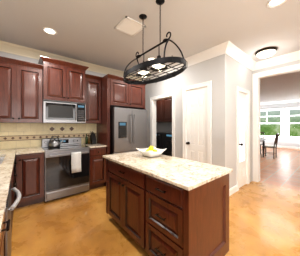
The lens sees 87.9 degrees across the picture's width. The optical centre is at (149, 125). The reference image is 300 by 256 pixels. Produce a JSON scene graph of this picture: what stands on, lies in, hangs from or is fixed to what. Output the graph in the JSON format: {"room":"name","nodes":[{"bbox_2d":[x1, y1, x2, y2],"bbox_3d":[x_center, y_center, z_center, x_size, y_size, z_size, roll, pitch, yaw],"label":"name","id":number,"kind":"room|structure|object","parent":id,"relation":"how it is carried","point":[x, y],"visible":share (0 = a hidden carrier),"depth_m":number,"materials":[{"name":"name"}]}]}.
{"room":"kitchen","nodes":[
{"label":"kitchen","id":0,"kind":"room"},
{"bbox_2d":[0,51,105,197],"bbox_3d":[-1.699,-0.068,3.688,3.730,2.830,0.120,0,0,-40],"label":"wall","id":1,"kind":"structure","parent":0,"point":[17,57],"depth_m":2.98,"materials":[{"name":"beige paint"}]},
{"bbox_2d":[0,56,43,122],"bbox_3d":[-2.404,-0.583,2.804,0.751,1.058,0.318,0,0,-40],"label":"upper cabinet","id":2,"kind":"object","parent":1,"relation":"attached to","point":[27,89],"depth_m":2.72,"materials":[{"name":"brown wood"}]},
{"bbox_2d":[0,123,96,149],"bbox_3d":[-2.158,0.190,3.220,2.125,0.481,0.016,0,0,-40],"label":"tile backsplash","id":3,"kind":"structure","parent":1,"relation":"attached to","point":[19,135],"depth_m":3.11,"materials":[{"name":"tile"}]},
{"bbox_2d":[40,57,87,103],"bbox_3d":[-1.798,-0.865,3.260,0.756,0.760,0.388,0,0,-40],"label":"upper cabinet","id":4,"kind":"object","parent":1,"relation":"attached to","point":[62,82],"depth_m":3.09,"materials":[{"name":"brown wood"}]},
{"bbox_2d":[43,100,85,122],"bbox_3d":[-1.783,-0.267,3.241,0.756,0.428,0.438,0,0,-40],"label":"microwave","id":5,"kind":"object","parent":4,"relation":"attached to","point":[62,112],"visible":0.98,"depth_m":3.08,"materials":[{"name":"grey metal"}]},
{"bbox_2d":[0,40,141,80],"bbox_3d":[-1.530,-1.408,3.672,3.490,0.150,0.120,0,0,-40],"label":"crown molding","id":6,"kind":"structure","parent":1,"relation":"attached to","point":[7,47],"depth_m":3.21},
{"bbox_2d":[86,76,101,122],"bbox_3d":[-1.382,-0.583,3.651,0.376,1.058,0.318,0,0,-40],"label":"upper cabinet","id":7,"kind":"object","parent":1,"relation":"attached to","point":[93,108],"depth_m":3.54,"materials":[{"name":"brown wood"}]},
{"bbox_2d":[0,0,299,102],"bbox_3d":[3.328,-1.533,4.917,13.040,0.100,9.840,0,0,-40],"label":"ceiling","id":8,"kind":"structure","parent":0,"point":[85,30],"depth_m":2.40,"materials":[{"name":"white paint"}]},
{"bbox_2d":[42,27,56,34],"bbox_3d":[-1.571,-1.479,2.444,0.200,0.008,0.200,0,0,-40],"label":"recessed can","id":9,"kind":"object","parent":8,"relation":"attached to","point":[48,30],"visible":1,"depth_m":2.44,"materials":[{"name":"white"}]},
{"bbox_2d":[114,16,145,35],"bbox_3d":[-0.302,-1.476,2.339,0.340,0.011,0.340,0,0,-40],"label":"ceiling vent","id":10,"kind":"object","parent":8,"relation":"in","point":[129,26],"visible":0.92,"depth_m":2.32,"materials":[{"name":"white"}]},
{"bbox_2d":[123,0,186,84],"bbox_3d":[0.013,-1.054,1.990,0.538,0.859,1.028,0,0,-40],"label":"pot rack","id":11,"kind":"object","parent":8,"relation":"hanging from","point":[157,64],"visible":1,"depth_m":1.88,"materials":[{"name":"grey metal"}]},
{"bbox_2d":[255,47,277,57],"bbox_3d":[2.304,-1.424,3.095,0.360,0.116,0.360,0,0,-40],"label":"flush-mount ceiling light","id":12,"kind":"object","parent":8,"relation":"attached to","point":[266,52],"visible":1,"depth_m":3.00,"materials":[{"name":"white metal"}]},
{"bbox_2d":[267,0,285,7],"bbox_3d":[1.513,-1.479,1.856,0.200,0.008,0.200,0,0,-40],"label":"recessed can","id":13,"kind":"object","parent":8,"relation":"attached to","point":[272,3],"visible":1,"depth_m":1.89,"materials":[{"name":"white"}]},
{"bbox_2d":[11,181,299,255],"bbox_3d":[0.326,1.397,2.431,5.245,0.100,9.840,0,0,-40],"label":"floor","id":14,"kind":"structure","parent":0,"point":[264,219],"depth_m":2.08,"materials":[{"name":"orange concrete"}]},
{"bbox_2d":[0,209,7,255],"bbox_3d":[-1.034,0.905,0.637,0.618,0.884,0.624,0,0,-40],"label":"base cabinet","id":15,"kind":"object","parent":14,"relation":"on","point":[3,239],"depth_m":0.93,"materials":[{"name":"brown wood"}]},
{"bbox_2d":[0,149,16,235],"bbox_3d":[-1.671,0.447,1.418,0.633,0.030,3.408,0,0,-40],"label":"countertop","id":16,"kind":"structure","parent":15,"relation":"on","point":[6,166],"depth_m":1.32,"materials":[{"name":"beige stone"}]},
{"bbox_2d":[8,177,11,237],"bbox_3d":[-1.726,0.905,1.473,0.618,0.884,0.339,0,0,-40],"label":"base cabinet","id":17,"kind":"object","parent":14,"relation":"on","point":[11,177],"depth_m":1.73,"materials":[{"name":"brown wood"}]},
{"bbox_2d":[5,183,20,255],"bbox_3d":[-1.382,0.907,1.146,0.674,0.879,0.592,0,0,-40],"label":"dishwasher","id":18,"kind":"object","parent":14,"relation":"on","point":[10,207],"visible":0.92,"depth_m":1.24,"materials":[{"name":"grey metal"}]},
{"bbox_2d":[12,170,15,225],"bbox_3d":[-2.072,1.007,1.891,0.618,0.681,0.867,0,0,-40],"label":"base cabinet","id":19,"kind":"object","parent":14,"relation":"on","point":[13,184],"depth_m":2.01,"materials":[{"name":"brown wood"}]},
{"bbox_2d":[16,152,43,207],"bbox_3d":[-2.171,0.905,2.815,0.376,0.884,0.618,0,0,-40],"label":"base cabinet","id":20,"kind":"object","parent":14,"relation":"on","point":[30,177],"depth_m":2.58,"materials":[{"name":"brown wood"}]},
{"bbox_2d":[16,147,44,154],"bbox_3d":[-2.165,0.447,2.809,0.376,0.030,0.635,0,0,-40],"label":"countertop","id":21,"kind":"structure","parent":20,"relation":"on","point":[20,151],"depth_m":2.70,"materials":[{"name":"beige stone"}]},
{"bbox_2d":[41,137,89,201],"bbox_3d":[-1.687,0.804,3.125,0.756,1.085,0.723,0,0,-40],"label":"range oven","id":22,"kind":"object","parent":14,"relation":"on","point":[66,168],"visible":0.81,"depth_m":2.90,"materials":[{"name":"silver metal"}]},
{"bbox_2d":[49,136,63,147],"bbox_3d":[-1.873,0.316,3.115,0.256,0.223,0.196,0,0,-40],"label":"kettle","id":23,"kind":"object","parent":22,"relation":"on","point":[54,143],"visible":0.98,"depth_m":3.04,"materials":[{"name":"silver metal"}]},
{"bbox_2d":[70,151,81,173],"bbox_3d":[-1.393,0.689,2.937,0.176,0.377,0.060,0,0,-40],"label":"towel","id":24,"kind":"object","parent":22,"relation":"hanging from","point":[75,156],"depth_m":2.93,"materials":[{"name":"fabric"}]},
{"bbox_2d":[89,147,105,189],"bbox_3d":[-1.293,0.905,3.543,0.376,0.884,0.618,0,0,-40],"label":"base cabinet","id":25,"kind":"object","parent":14,"relation":"on","point":[97,164],"depth_m":3.30,"materials":[{"name":"brown wood"}]},
{"bbox_2d":[82,143,106,147],"bbox_3d":[-1.287,0.447,3.536,0.376,0.030,0.635,0,0,-40],"label":"countertop","id":26,"kind":"structure","parent":25,"relation":"on","point":[96,145],"depth_m":3.38,"materials":[{"name":"beige stone"}]},
{"bbox_2d":[85,134,89,143],"bbox_3d":[-1.462,0.310,3.655,0.119,0.240,0.084,0,0,-40],"label":"oil bottles","id":27,"kind":"object","parent":26,"relation":"on","point":[87,140],"visible":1,"depth_m":3.62,"materials":[{"name":"green glass"}]},
{"bbox_2d":[90,131,95,143],"bbox_3d":[-1.359,0.284,3.716,0.100,0.292,0.150,0,0,-40],"label":"knife block","id":28,"kind":"object","parent":26,"relation":"on","point":[92,138],"visible":1,"depth_m":3.68,"materials":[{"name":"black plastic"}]},
{"bbox_2d":[97,74,145,185],"bbox_3d":[-0.696,0.112,3.991,1.108,2.470,0.668,0,0,-40],"label":"tall cabinet","id":29,"kind":"object","parent":14,"relation":"on","point":[116,91],"visible":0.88,"depth_m":3.61,"materials":[{"name":"brown wood"}]},
{"bbox_2d":[106,159,137,242],"bbox_3d":[-0.088,0.905,2.096,0.660,0.884,0.907,0,0,-40],"label":"base cabinet","id":30,"kind":"object","parent":14,"relation":"on","point":[121,181],"depth_m":1.86,"materials":[{"name":"brown wood"}]},
{"bbox_2d":[110,107,146,153],"bbox_3d":[-0.641,0.466,3.917,0.910,1.763,0.817,0,0,-40],"label":"refrigerator","id":31,"kind":"object","parent":14,"relation":"on","point":[128,129],"visible":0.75,"depth_m":3.57,"materials":[{"name":"grey metal"}]},
{"bbox_2d":[156,132,171,148],"bbox_3d":[0.408,0.797,5.712,0.722,1.100,0.690,0,0,-40],"label":"washer","id":32,"kind":"object","parent":14,"relation":"on","point":[158,140],"visible":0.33,"depth_m":5.33,"materials":[{"name":"grey metal"}]},
{"bbox_2d":[162,133,171,155],"bbox_3d":[0.861,0.797,5.165,0.722,1.100,0.690,0,0,-40],"label":"dryer","id":33,"kind":"object","parent":14,"relation":"on","point":[167,140],"visible":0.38,"depth_m":5.00,"materials":[{"name":"grey metal"}]},
{"bbox_2d":[138,171,228,255],"bbox_3d":[0.346,0.905,1.573,0.660,0.884,0.598,0,0,-40],"label":"base cabinet","id":34,"kind":"object","parent":14,"relation":"on","point":[150,215],"depth_m":1.34,"materials":[{"name":"brown wood"}]},
{"bbox_2d":[103,151,232,190],"bbox_3d":[0.072,0.447,1.906,0.724,0.030,1.506,0,0,-40],"label":"countertop","id":35,"kind":"structure","parent":34,"relation":"on","point":[186,174],"depth_m":1.57,"materials":[{"name":"beige stone"}]},
{"bbox_2d":[136,146,166,156],"bbox_3d":[0.019,0.358,2.202,0.330,0.146,0.330,0,0,-40],"label":"fruit bowl","id":36,"kind":"object","parent":35,"relation":"on","point":[151,151],"visible":1,"depth_m":2.15,"materials":[{"name":"white ceramic"}]},
{"bbox_2d":[145,54,227,167],"bbox_3d":[-0.015,-0.068,4.673,0.120,2.830,4.550,0,0,-40],"label":"wall","id":37,"kind":"structure","parent":0,"point":[214,70],"depth_m":3.10,"materials":[{"name":"white paint"}]},
{"bbox_2d":[143,41,232,79],"bbox_3d":[0.616,-1.408,3.723,0.120,0.150,2.520,0,0,-40],"label":"crown molding","id":38,"kind":"structure","parent":37,"relation":"attached to","point":[232,50],"depth_m":3.15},
{"bbox_2d":[156,60,299,131],"bbox_3d":[2.346,-0.068,4.103,0.150,2.830,9.840,0,0,-40],"label":"wall","id":39,"kind":"structure","parent":0,"point":[163,126],"depth_m":5.84,"materials":[{"name":"white paint"}]},
{"bbox_2d":[156,98,171,121],"bbox_3d":[0.597,-0.573,5.836,0.327,0.880,1.124,0,0,-40],"label":"upper cabinet","id":40,"kind":"object","parent":39,"relation":"attached to","point":[163,110],"visible":0.21,"depth_m":5.66,"materials":[{"name":"brown wood"}]},
{"bbox_2d":[150,63,299,190],"bbox_3d":[1.742,0.047,3.704,1.638,2.600,3.455,0,0,-40],"label":"door frames","id":41,"kind":"structure","parent":39,"relation":"in","point":[256,77],"depth_m":3.58,"materials":[{"name":"white wood"}]},
{"bbox_2d":[186,86,206,163],"bbox_3d":[0.989,0.265,3.349,0.122,2.148,0.542,0,0,-40],"label":"pantry door","id":42,"kind":"structure","parent":41,"relation":"attached to","point":[196,142],"depth_m":3.35,"materials":[{"name":"white wood"}]},
{"bbox_2d":[252,50,299,70],"bbox_3d":[3.878,-1.408,2.042,0.120,0.150,4.470,0,0,-40],"label":"crown molding","id":43,"kind":"structure","parent":39,"relation":"attached to","point":[294,56],"depth_m":3.36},
{"bbox_2d":[228,56,251,188],"bbox_3d":[1.952,-0.068,3.427,1.320,2.830,0.120,0,0,-40],"label":"wall","id":44,"kind":"structure","parent":0,"point":[239,74],"depth_m":3.15,"materials":[{"name":"white paint"}]},
{"bbox_2d":[229,185,236,195],"bbox_3d":[1.587,1.283,3.036,0.530,0.128,0.015,0,0,-40],"label":"baseboard","id":45,"kind":"structure","parent":44,"relation":"attached to","point":[232,190],"depth_m":3.07,"materials":[{"name":"white wood"}]},
{"bbox_2d":[226,44,256,69],"bbox_3d":[1.940,-1.408,3.261,1.290,0.150,0.120,0,0,-40],"label":"crown molding","id":46,"kind":"structure","parent":44,"relation":"attached to","point":[237,54],"depth_m":3.26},
{"bbox_2d":[259,146,299,190],"bbox_3d":[5.029,1.397,6.974,7.795,0.100,8.840,0,0,-40],"label":"floor","id":47,"kind":"structure","parent":0,"point":[282,169],"depth_m":4.89,"materials":[{"name":"wood"}]},
{"bbox_2d":[260,132,263,153],"bbox_3d":[5.240,0.824,7.578,0.521,1.046,0.420,0,0,-40],"label":"dining chair","id":48,"kind":"object","parent":47,"relation":"on","point":[262,143],"visible":0.35,"depth_m":7.53,"materials":[{"name":"brown wood"}]},
{"bbox_2d":[260,138,266,153],"bbox_3d":[4.252,0.965,7.564,1.040,0.765,2.100,0,0,-40],"label":"dining table","id":49,"kind":"object","parent":47,"relation":"on","point":[262,140],"visible":0.19,"depth_m":7.05,"materials":[{"name":"brown wood"}]},
{"bbox_2d":[262,133,278,158],"bbox_3d":[5.094,0.824,6.547,0.420,1.046,0.521,0,0,-40],"label":"dining chair","id":50,"kind":"object","parent":47,"relation":"on","point":[275,141],"visible":1,"depth_m":6.47,"materials":[{"name":"brown wood"}]},
{"bbox_2d":[260,102,299,146],"bbox_3d":[7.984,-0.068,9.422,0.120,2.830,8.840,0,0,-40],"label":"wall","id":51,"kind":"structure","parent":0,"point":[286,142],"depth_m":9.28,"materials":[{"name":"white paint"}]},
{"bbox_2d":[260,99,299,104],"bbox_3d":[7.892,-1.408,9.345,0.120,0.150,8.600,0,0,-40],"label":"crown molding","id":52,"kind":"structure","parent":51,"relation":"attached to","point":[281,102],"depth_m":9.33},
{"bbox_2d":[260,107,299,139],"bbox_3d":[8.041,-0.128,9.275,0.140,1.890,7.120,0,0,-40],"label":"dining window","id":53,"kind":"structure","parent":51,"relation":"in","point":[288,123],"depth_m":9.34,"materials":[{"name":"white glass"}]},
{"bbox_2d":[261,145,299,149],"bbox_3d":[7.932,1.283,9.379,0.015,0.128,8.600,0,0,-40],"label":"baseboard","id":54,"kind":"structure","parent":51,"relation":"attached to","point":[288,147],"depth_m":9.20,"materials":[{"name":"white wood"}]},
{"label":"outside","id":55,"kind":"structure","parent":0,"visible":0},
{"bbox_2d":[260,109,299,136],"bbox_3d":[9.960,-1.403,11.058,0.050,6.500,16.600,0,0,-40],"label":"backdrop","id":56,"kind":"structure","parent":55,"point":[296,120],"depth_m":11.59,"materials":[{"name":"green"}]}
]}

